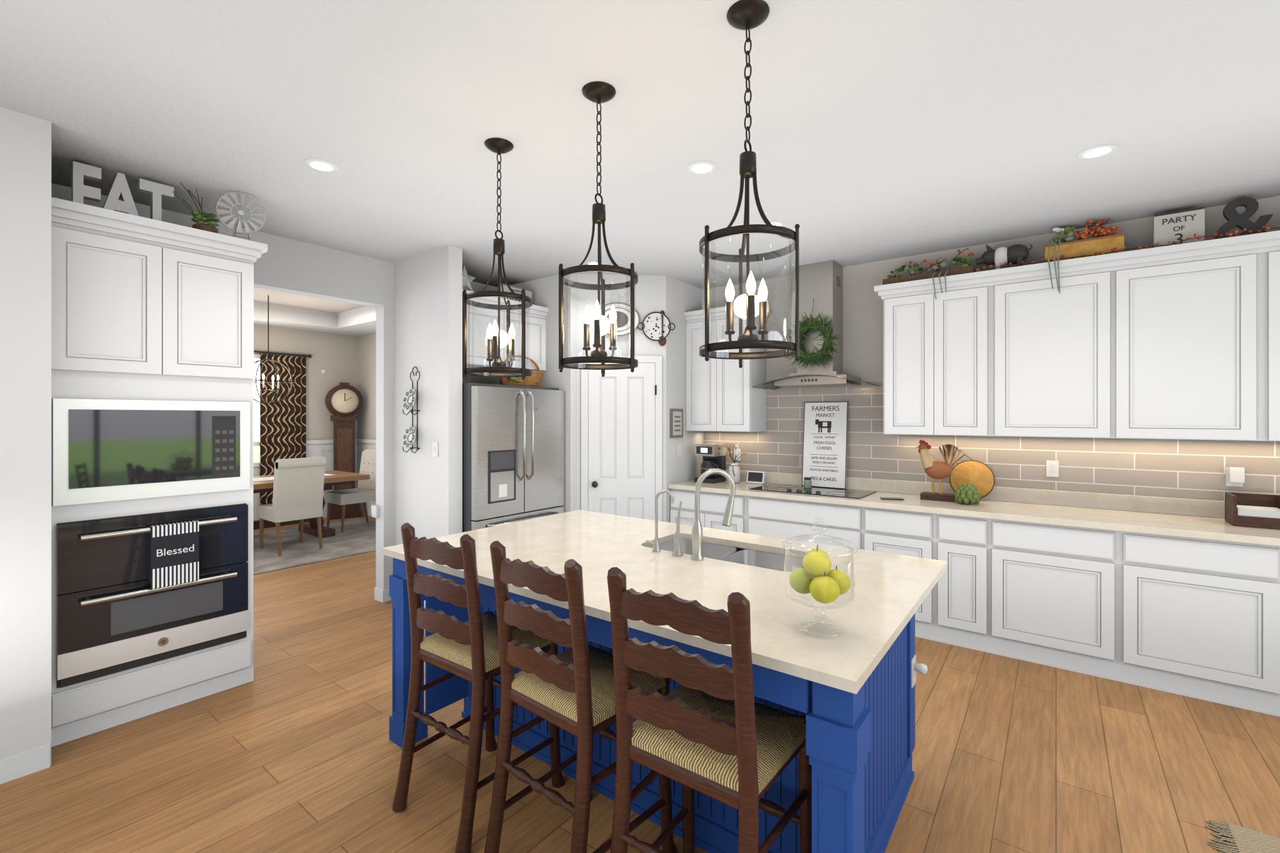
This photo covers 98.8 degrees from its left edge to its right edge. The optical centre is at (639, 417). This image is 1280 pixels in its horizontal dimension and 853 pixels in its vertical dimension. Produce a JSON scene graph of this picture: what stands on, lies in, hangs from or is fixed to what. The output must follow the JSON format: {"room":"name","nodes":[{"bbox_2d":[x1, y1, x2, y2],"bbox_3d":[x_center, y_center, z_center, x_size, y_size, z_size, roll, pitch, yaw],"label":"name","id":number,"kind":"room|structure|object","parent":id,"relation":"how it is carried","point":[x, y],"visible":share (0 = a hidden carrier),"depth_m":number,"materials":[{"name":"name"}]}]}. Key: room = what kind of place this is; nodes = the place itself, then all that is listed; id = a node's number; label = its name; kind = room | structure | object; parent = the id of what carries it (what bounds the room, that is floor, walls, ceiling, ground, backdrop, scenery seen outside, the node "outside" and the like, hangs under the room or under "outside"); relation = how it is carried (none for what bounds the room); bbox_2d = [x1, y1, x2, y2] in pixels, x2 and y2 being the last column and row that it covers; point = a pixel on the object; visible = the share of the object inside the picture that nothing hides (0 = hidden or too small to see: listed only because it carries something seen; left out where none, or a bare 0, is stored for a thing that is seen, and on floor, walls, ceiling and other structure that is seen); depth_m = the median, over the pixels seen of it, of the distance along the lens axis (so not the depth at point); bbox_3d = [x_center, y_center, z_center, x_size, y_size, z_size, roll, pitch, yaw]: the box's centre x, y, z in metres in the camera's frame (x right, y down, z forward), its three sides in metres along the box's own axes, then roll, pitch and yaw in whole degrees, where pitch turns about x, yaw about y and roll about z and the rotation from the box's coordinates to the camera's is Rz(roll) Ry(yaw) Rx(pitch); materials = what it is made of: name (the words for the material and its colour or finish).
{"room":"kitchen","nodes":[
{"label":"kitchen","id":0,"kind":"room"},
{"bbox_2d":[253,287,376,587],"bbox_3d":[-4.253,0.075,5.632,4.455,2.910,6.070,0,0,37],"label":"wall","id":1,"kind":"structure","parent":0,"point":[352,359],"depth_m":8.40,"materials":[{"name":"beige paint"}]},
{"bbox_2d":[253,354,259,467],"bbox_3d":[-5.897,-0.095,6.925,0.028,1.570,2.020,0,0,37],"label":"window","id":2,"kind":"structure","parent":1,"relation":"in","point":[256,405],"depth_m":7.65,"materials":[{"name":"white"}]},
{"bbox_2d":[253,350,311,504],"bbox_3d":[-5.916,0.281,6.843,0.100,2.438,3.348,0,0,37],"label":"curtain","id":3,"kind":"object","parent":1,"relation":"attached to","point":[283,423],"visible":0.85,"depth_m":7.86,"materials":[{"name":"fabric"}]},
{"bbox_2d":[253,438,375,520],"bbox_3d":[-4.359,0.935,5.393,4.335,1.190,5.320,0,0,37],"label":"wainscot","id":4,"kind":"structure","parent":1,"relation":"attached to","point":[314,448],"depth_m":8.38,"materials":[{"name":"wood"}]},
{"bbox_2d":[320,369,325,373],"bbox_3d":[-4.826,-0.700,8.346,0.020,0.060,0.060,0,0,37],"label":"thermostat","id":5,"kind":"object","parent":1,"relation":"attached to","point":[322,371],"visible":1,"depth_m":8.34,"materials":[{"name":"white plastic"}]},
{"bbox_2d":[0,0,1279,336],"bbox_3d":[-1.599,-1.450,2.375,12.620,0.300,8.050,0,0,37],"label":"ceiling","id":6,"kind":"structure","parent":0,"point":[882,130],"depth_m":2.35,"materials":[{"name":"white paint"}]},
{"bbox_2d":[253,295,294,404],"bbox_3d":[-4.561,-0.832,6.726,0.552,1.336,0.552,0,0,37],"label":"orb chandelier","id":7,"kind":"object","parent":6,"relation":"hanging from","point":[277,380],"visible":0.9,"depth_m":6.72,"materials":[{"name":"brown metal"}]},
{"bbox_2d":[303,158,339,173],"bbox_3d":[-1.640,-1.297,2.822,0.162,0.005,0.157,0,0,37],"label":"recessed light","id":8,"kind":"object","parent":6,"relation":"in","point":[323,165],"depth_m":2.82,"materials":[{"name":"white"}]},
{"bbox_2d":[462,137,532,383],"bbox_3d":[-0.668,-0.736,2.610,0.322,1.126,0.312,0,0,37],"label":"pendant lantern","id":9,"kind":"object","parent":6,"relation":"hanging from","point":[499,369],"visible":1,"depth_m":2.59,"materials":[{"name":"brown metal"}]},
{"bbox_2d":[585,261,597,264],"bbox_3d":[-0.405,-1.297,4.601,0.138,0.005,0.093,0,0,37],"label":"recessed light","id":10,"kind":"object","parent":6,"relation":"in","point":[590,262],"depth_m":4.59,"materials":[{"name":"white"}]},
{"bbox_2d":[558,81,638,376],"bbox_3d":[-0.160,-0.736,2.183,0.322,1.126,0.312,0,0,37],"label":"pendant lantern","id":11,"kind":"object","parent":6,"relation":"hanging from","point":[596,92],"visible":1,"depth_m":2.16,"materials":[{"name":"brown metal"}]},
{"bbox_2d":[686,161,717,174],"bbox_3d":[0.323,-1.297,2.849,0.158,0.005,0.161,0,0,37],"label":"recessed light","id":12,"kind":"object","parent":6,"relation":"in","point":[700,167],"depth_m":2.85,"materials":[{"name":"white"}]},
{"bbox_2d":[699,0,799,368],"bbox_3d":[0.351,-0.736,1.761,0.322,1.126,0.312,0,0,37],"label":"pendant lantern","id":13,"kind":"object","parent":6,"relation":"hanging from","point":[746,15],"visible":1,"depth_m":1.74,"materials":[{"name":"brown metal"}]},
{"bbox_2d":[770,220,785,226],"bbox_3d":[0.926,-1.297,3.662,0.078,0.005,0.140,0,0,37],"label":"recessed light","id":14,"kind":"object","parent":6,"relation":"in","point":[782,224],"depth_m":3.66,"materials":[{"name":"white"}]},
{"bbox_2d":[1076,143,1118,159],"bbox_3d":[2.233,-1.297,2.677,0.157,0.005,0.164,0,0,37],"label":"recessed light","id":15,"kind":"object","parent":6,"relation":"in","point":[1097,150],"depth_m":2.68,"materials":[{"name":"white plastic"}]},
{"bbox_2d":[0,514,1279,852],"bbox_3d":[-1.560,1.560,2.345,12.520,0.060,8.050,0,0,37],"label":"floor","id":16,"kind":"structure","parent":0,"point":[1009,755],"depth_m":2.37,"materials":[{"name":"brown wood"}]},
{"bbox_2d":[51,196,267,746],"bbox_3d":[-2.729,0.260,3.071,0.814,2.540,0.878,0,0,37],"label":"cabinet","id":17,"kind":"object","parent":16,"relation":"on","point":[152,320],"visible":0.99,"depth_m":2.79,"materials":[{"name":"white wood"}]},
{"bbox_2d":[71,161,173,221],"bbox_3d":[-2.708,-1.135,2.883,0.050,0.271,0.390,0,0,37],"label":"letters spelling eat","id":18,"kind":"object","parent":17,"relation":"attached to","point":[120,187],"visible":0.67,"depth_m":2.84,"materials":[{"name":"grey wood"}]},
{"bbox_2d":[52,398,249,506],"bbox_3d":[-2.488,0.162,2.853,0.025,0.500,0.779,0,0,37],"label":"microwave","id":19,"kind":"object","parent":17,"relation":"in","point":[105,451],"depth_m":2.80,"materials":[{"name":"white metal"}]},
{"bbox_2d":[56,503,248,688],"bbox_3d":[-2.463,0.880,2.834,0.088,0.770,0.753,0,0,37],"label":"wall oven","id":20,"kind":"object","parent":17,"relation":"in","point":[141,589],"depth_m":2.78,"materials":[{"name":"black"}]},
{"bbox_2d":[172,182,219,233],"bbox_3d":[-2.462,-1.145,3.045,0.125,0.267,0.211,0,0,37],"label":"potted plant","id":21,"kind":"object","parent":17,"relation":"on","point":[200,219],"depth_m":3.04,"materials":[{"name":"green plant"}]},
{"bbox_2d":[216,191,265,240],"bbox_3d":[-2.322,-1.150,3.176,0.158,0.280,0.218,0,0,37],"label":"decoration","id":22,"kind":"object","parent":17,"relation":"on","point":[239,225],"visible":0.96,"depth_m":3.15,"materials":[{"name":"grey metal"}]},
{"bbox_2d":[253,518,375,574],"bbox_3d":[-4.327,1.524,6.373,2.200,0.012,3.120,0,0,37],"label":"dining rug","id":23,"kind":"object","parent":16,"relation":"on","point":[358,537],"visible":0.36,"depth_m":6.48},
{"bbox_2d":[257,456,326,556],"bbox_3d":[-4.006,0.984,6.305,0.635,1.058,0.480,0,0,37],"label":"dining chair","id":24,"kind":"object","parent":23,"relation":"on","point":[298,486],"visible":1,"depth_m":6.14,"materials":[{"name":"beige fabric"}]},
{"bbox_2d":[253,470,369,538],"bbox_3d":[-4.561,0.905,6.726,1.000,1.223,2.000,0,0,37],"label":"dining table","id":25,"kind":"object","parent":23,"relation":"on","point":[261,484],"visible":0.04,"depth_m":6.97,"materials":[{"name":"brown wood"}]},
{"bbox_2d":[324,448,375,532],"bbox_3d":[-3.916,0.984,7.577,0.480,1.058,0.635,0,0,37],"label":"dining chair","id":26,"kind":"object","parent":23,"relation":"on","point":[365,492],"visible":0.77,"depth_m":7.50,"materials":[{"name":"beige fabric"}]},
{"bbox_2d":[325,382,363,519],"bbox_3d":[-4.532,0.500,8.398,0.500,2.060,0.276,0,0,-33],"label":"grandfather clock","id":27,"kind":"object","parent":16,"relation":"on","point":[344,400],"visible":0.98,"depth_m":8.30,"materials":[{"name":"brown wood"}]},
{"bbox_2d":[391,522,564,852],"bbox_3d":[-0.651,0.975,2.226,0.483,1.120,0.529,0,0,37],"label":"bar stool","id":28,"kind":"object","parent":16,"relation":"on","point":[469,650],"visible":0.75,"depth_m":2.08,"materials":[{"name":"brown wood"}]},
{"bbox_2d":[462,383,564,532],"bbox_3d":[-1.260,0.632,4.760,0.898,1.795,0.935,0,0,37],"label":"refrigerator","id":29,"kind":"object","parent":16,"relation":"on","point":[513,436],"visible":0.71,"depth_m":4.42,"materials":[{"name":"grey metal"}]},
{"bbox_2d":[499,355,543,386],"bbox_3d":[-1.042,-0.405,4.811,0.308,0.278,0.450,0,0,37],"label":"basket","id":30,"kind":"object","parent":29,"relation":"on","point":[535,380],"visible":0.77,"depth_m":4.72,"materials":[{"name":"wicker"}]},
{"bbox_2d":[484,540,677,852],"bbox_3d":[-0.202,0.975,1.878,0.491,1.120,0.536,0,0,37],"label":"bar stool","id":31,"kind":"object","parent":16,"relation":"on","point":[573,689],"visible":0.84,"depth_m":1.74,"materials":[{"name":"brown wood"}]},
{"bbox_2d":[381,468,947,852],"bbox_3d":[0.055,0.877,2.470,2.160,1.306,1.362,0,0,37],"label":"kitchen island","id":32,"kind":"object","parent":16,"relation":"on","point":[852,676],"visible":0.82,"depth_m":2.01,"materials":[{"name":"blue"}]},
{"bbox_2d":[645,468,735,560],"bbox_3d":[0.225,0.419,2.468,0.372,0.391,0.180,0,0,37],"label":"faucet","id":33,"kind":"object","parent":32,"relation":"on","point":[697,537],"depth_m":2.41,"materials":[{"name":"silver metal"}]},
{"bbox_2d":[648,538,803,571],"bbox_3d":[0.408,0.738,2.547,0.840,0.186,0.420,0,0,37],"label":"sink","id":34,"kind":"object","parent":32,"relation":"in","point":[774,559],"depth_m":2.66,"materials":[{"name":"silver metal"}]},
{"bbox_2d":[783,534,858,623],"bbox_3d":[0.518,0.451,1.584,0.212,0.327,0.212,0,0,37],"label":"apothecary jar","id":35,"kind":"object","parent":32,"relation":"on","point":[826,588],"visible":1,"depth_m":1.55,"materials":[{"name":"clear glass"}]},
{"bbox_2d":[606,566,811,852],"bbox_3d":[0.202,0.975,1.578,0.478,1.120,0.522,0,0,37],"label":"bar stool","id":36,"kind":"object","parent":16,"relation":"on","point":[709,735],"visible":0.98,"depth_m":1.44,"materials":[{"name":"brown wood"}]},
{"bbox_2d":[668,469,1279,716],"bbox_3d":[2.233,1.020,3.958,4.468,1.020,0.646,0,0,37],"label":"base cabinet","id":37,"kind":"object","parent":16,"relation":"on","point":[1165,594],"visible":0.66,"depth_m":3.34,"materials":[{"name":"white wood"}]},
{"bbox_2d":[668,469,1279,546],"bbox_3d":[2.233,0.582,3.958,4.468,0.144,0.646,0,0,37],"label":"countertop","id":38,"kind":"structure","parent":37,"relation":"on","point":[1192,518],"depth_m":3.65,"materials":[{"name":"stone"}]},
{"bbox_2d":[694,443,725,483],"bbox_3d":[0.688,0.434,5.230,0.252,0.360,0.236,0,0,37],"label":"coffee maker","id":39,"kind":"object","parent":38,"relation":"on","point":[714,455],"visible":0.89,"depth_m":5.17,"materials":[{"name":"grey plastic"}]},
{"bbox_2d":[725,443,746,483],"bbox_3d":[0.893,0.426,5.143,0.178,0.375,0.166,0,0,0],"label":"flower vase","id":40,"kind":"object","parent":38,"relation":"on","point":[734,470],"visible":0.94,"depth_m":5.09,"materials":[{"name":"white ceramic"}]},
{"bbox_2d":[746,470,765,484],"bbox_3d":[1.078,0.555,5.076,0.170,0.117,0.070,0,0,37],"label":"smart display","id":41,"kind":"object","parent":38,"relation":"on","point":[756,477],"visible":1,"depth_m":5.05,"materials":[{"name":"white plastic"}]},
{"bbox_2d":[750,483,876,498],"bbox_3d":[1.444,0.601,4.598,0.900,0.027,0.480,0,0,37],"label":"cooktop","id":42,"kind":"object","parent":38,"relation":"in","point":[847,493],"visible":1,"depth_m":4.53,"materials":[{"name":"black glass"}]},
{"bbox_2d":[803,477,811,488],"bbox_3d":[1.439,0.562,4.708,0.068,0.090,0.068,0,0,37],"label":"candle jar","id":43,"kind":"object","parent":42,"relation":"on","point":[807,482],"visible":1,"depth_m":4.68,"materials":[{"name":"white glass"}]},
{"bbox_2d":[801,401,848,489],"bbox_3d":[1.606,0.235,4.771,0.380,0.743,0.074,0,0,37],"label":"sign","id":44,"kind":"object","parent":42,"relation":"on","point":[825,432],"visible":1,"depth_m":4.76,"materials":[{"name":"white wood"}]},
{"bbox_2d":[880,496,904,500],"bbox_3d":[1.892,0.609,4.113,0.150,0.009,0.074,0,0,12],"label":"phone","id":45,"kind":"object","parent":38,"relation":"on","point":[882,498],"visible":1,"depth_m":4.09,"materials":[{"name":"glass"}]},
{"bbox_2d":[915,440,975,501],"bbox_3d":[2.255,0.392,4.063,0.400,0.444,0.120,0,0,37],"label":"rooster figurine","id":46,"kind":"object","parent":38,"relation":"on","point":[938,469],"visible":0.99,"depth_m":4.06,"materials":[{"name":"brown wood"}]},
{"bbox_2d":[954,483,981,504],"bbox_3d":[2.322,0.542,3.887,0.161,0.144,0.163,0,0,37],"label":"decor","id":47,"kind":"object","parent":38,"relation":"on","point":[967,494],"visible":1,"depth_m":3.84,"materials":[{"name":"green"}]},
{"bbox_2d":[949,460,994,498],"bbox_3d":[2.467,0.464,4.078,0.294,0.288,0.080,0,0,37],"label":"wood slice","id":48,"kind":"object","parent":38,"relation":"on","point":[977,474],"visible":0.75,"depth_m":4.07,"materials":[{"name":"orange wood"}]},
{"bbox_2d":[1225,491,1279,529],"bbox_3d":[3.506,0.529,3.114,0.220,0.170,0.200,0,0,37],"label":"napkin holder","id":49,"kind":"object","parent":38,"relation":"on","point":[1257,510],"visible":1,"depth_m":3.10,"materials":[{"name":"brown wood"}]},
{"bbox_2d":[1205,820,1279,852],"bbox_3d":[2.554,1.523,1.024,1.970,0.014,1.220,0,0,37],"label":"jute rug","id":50,"kind":"object","parent":16,"relation":"on","point":[1241,839],"visible":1,"depth_m":1.97,"materials":[{"name":"beige wicker"}]},
{"bbox_2d":[0,106,1279,765],"bbox_3d":[0.186,0.115,0.944,8.285,2.830,8.170,0,0,37],"label":"wall","id":51,"kind":"structure","parent":0,"point":[417,300],"depth_m":4.18,"materials":[{"name":"white paint"}]},
{"bbox_2d":[0,505,425,784],"bbox_3d":[-3.332,1.135,2.150,0.971,0.790,5.639,0,0,34],"label":"baseboard","id":52,"kind":"structure","parent":51,"relation":"attached to","point":[14,767],"depth_m":2.35,"materials":[{"name":"white wood"}]},
{"bbox_2d":[402,366,419,453],"bbox_3d":[-1.823,-0.063,4.363,0.174,0.691,0.074,0,0,37],"label":"plate rack","id":53,"kind":"object","parent":51,"relation":"attached to","point":[409,400],"visible":1,"depth_m":4.37,"materials":[{"name":"black metal"}]},
{"bbox_2d":[432,441,438,456],"bbox_3d":[-1.583,0.247,4.233,0.070,0.115,0.008,0,0,37],"label":"switch plate","id":54,"kind":"object","parent":51,"relation":"attached to","point":[435,444],"visible":1,"depth_m":4.23,"materials":[{"name":"white plastic"}]},
{"bbox_2d":[462,289,548,371],"bbox_3d":[-1.419,-0.720,4.881,0.712,0.580,0.976,0,0,37],"label":"upper cabinet","id":55,"kind":"object","parent":51,"relation":"attached to","point":[479,319],"visible":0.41,"depth_m":4.69,"materials":[{"name":"white wood"}]},
{"bbox_2d":[462,265,475,291],"bbox_3d":[-1.430,-1.148,4.501,0.040,0.224,0.237,0,0,23],"label":"star decoration","id":56,"kind":"object","parent":55,"relation":"on","point":[467,279],"visible":0.72,"depth_m":4.50,"materials":[{"name":"grey metal"}]},
{"bbox_2d":[500,282,533,304],"bbox_3d":[-1.121,-1.096,4.956,0.031,0.170,0.390,0,0,37],"label":"home sign","id":57,"kind":"object","parent":55,"relation":"on","point":[530,293],"visible":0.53,"depth_m":4.95,"materials":[{"name":"grey wood"}]},
{"bbox_2d":[581,355,661,521],"bbox_3d":[-0.162,0.484,4.948,0.734,2.092,0.084,0,0,-5],"label":"pantry door","id":58,"kind":"structure","parent":51,"relation":"in","point":[621,409],"depth_m":4.97,"materials":[{"name":"white wood"}]},
{"bbox_2d":[594,302,674,346],"bbox_3d":[-0.043,-0.848,4.978,0.542,0.390,0.503,0,0,37],"label":"wall decor","id":59,"kind":"object","parent":51,"relation":"attached to","point":[656,326],"depth_m":4.99,"materials":[{"name":"white ceramic"}]},
{"bbox_2d":[670,408,683,456],"bbox_3d":[0.344,0.145,5.150,0.020,0.450,0.200,0,0,37],"label":"sign frame","id":60,"kind":"object","parent":51,"relation":"attached to","point":[676,415],"visible":1,"depth_m":5.14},
{"bbox_2d":[733,448,740,460],"bbox_3d":[0.947,0.361,5.332,0.067,0.111,0.007,0,0,37],"label":"outlet","id":61,"kind":"object","parent":51,"relation":"attached to","point":[739,450],"depth_m":5.33,"materials":[{"name":"white plastic"}]},
{"bbox_2d":[774,260,860,388],"bbox_3d":[1.480,-0.776,4.626,0.920,1.043,0.498,0,0,37],"label":"range hood","id":62,"kind":"object","parent":51,"relation":"attached to","point":[822,282],"visible":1,"depth_m":4.60,"materials":[{"name":"silver metal"}]},
{"bbox_2d":[782,298,839,369],"bbox_3d":[1.401,-0.694,4.528,0.505,0.612,0.174,0,0,30],"label":"wreath","id":63,"kind":"object","parent":62,"relation":"hanging from","point":[809,357],"visible":0.85,"depth_m":4.51,"materials":[{"name":"green plant"}]},
{"bbox_2d":[683,230,1279,441],"bbox_3d":[2.313,-0.440,4.064,4.468,1.140,0.381,0,0,37],"label":"upper cabinet","id":64,"kind":"object","parent":51,"relation":"attached to","point":[1182,341],"visible":0.94,"depth_m":3.51,"materials":[{"name":"white wood"}]},
{"bbox_2d":[882,247,975,299],"bbox_3d":[2.145,-1.044,4.107,0.610,0.388,0.294,0,0,37],"label":"floral arrangement","id":65,"kind":"object","parent":64,"relation":"on","point":[964,268],"visible":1,"depth_m":4.08,"materials":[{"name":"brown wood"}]},
{"bbox_2d":[975,244,1032,269],"bbox_3d":[2.558,-1.119,3.858,0.338,0.216,0.120,0,0,37],"label":"pig figurine","id":66,"kind":"object","parent":64,"relation":"on","point":[1016,254],"visible":0.88,"depth_m":3.82,"materials":[{"name":"grey ceramic"}]},
{"bbox_2d":[1043,218,1125,293],"bbox_3d":[2.876,-1.041,3.558,0.410,0.491,0.304,0,0,37],"label":"box","id":67,"kind":"object","parent":64,"relation":"on","point":[1102,243],"visible":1,"depth_m":3.55,"materials":[{"name":"brown wood"}]},
{"bbox_2d":[975,223,1279,271],"bbox_3d":[3.267,-1.137,3.303,2.111,0.252,0.302,0,0,37],"label":"berries","id":68,"kind":"object","parent":64,"relation":"on","point":[1236,232],"visible":0.94,"depth_m":3.31,"materials":[{"name":"brown food"}]},
{"bbox_2d":[1152,206,1204,248],"bbox_3d":[3.268,-1.129,3.330,0.220,0.235,0.064,0,0,37],"label":"sign","id":69,"kind":"object","parent":64,"relation":"on","point":[1176,226],"visible":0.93,"depth_m":3.31,"materials":[{"name":"grey wood"}]},
{"bbox_2d":[1215,196,1273,239],"bbox_3d":[3.485,-1.135,3.155,0.238,0.263,0.028,0,0,37],"label":"decoration","id":70,"kind":"object","parent":64,"relation":"on","point":[1234,219],"visible":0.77,"depth_m":3.15,"materials":[{"name":"black"}]},
{"bbox_2d":[703,380,1279,501],"bbox_3d":[2.429,0.100,4.216,4.468,0.820,0.006,0,0,37],"label":"tile backsplash","id":71,"kind":"structure","parent":51,"relation":"attached to","point":[1185,469],"depth_m":3.96,"materials":[{"name":"beige tile"}]},
{"bbox_2d":[1046,460,1058,476],"bbox_3d":[2.898,0.360,3.851,0.067,0.113,0.007,0,0,37],"label":"outlet","id":72,"kind":"object","parent":51,"relation":"attached to","point":[1052,468],"depth_m":3.85,"materials":[{"name":"white plastic"}]},
{"bbox_2d":[1225,466,1243,486],"bbox_3d":[3.599,0.360,3.320,0.070,0.114,0.007,0,0,37],"label":"outlet","id":73,"kind":"object","parent":51,"relation":"attached to","point":[1227,484],"depth_m":3.33,"materials":[{"name":"white plastic"}]},
{"bbox_2d":[1228,466,1244,483],"bbox_3d":[3.590,0.345,3.299,0.060,0.090,0.036,0,0,37],"label":"plug","id":74,"kind":"object","parent":73,"relation":"in","point":[1236,474],"depth_m":3.29,"materials":[{"name":"white plastic"}]}
]}

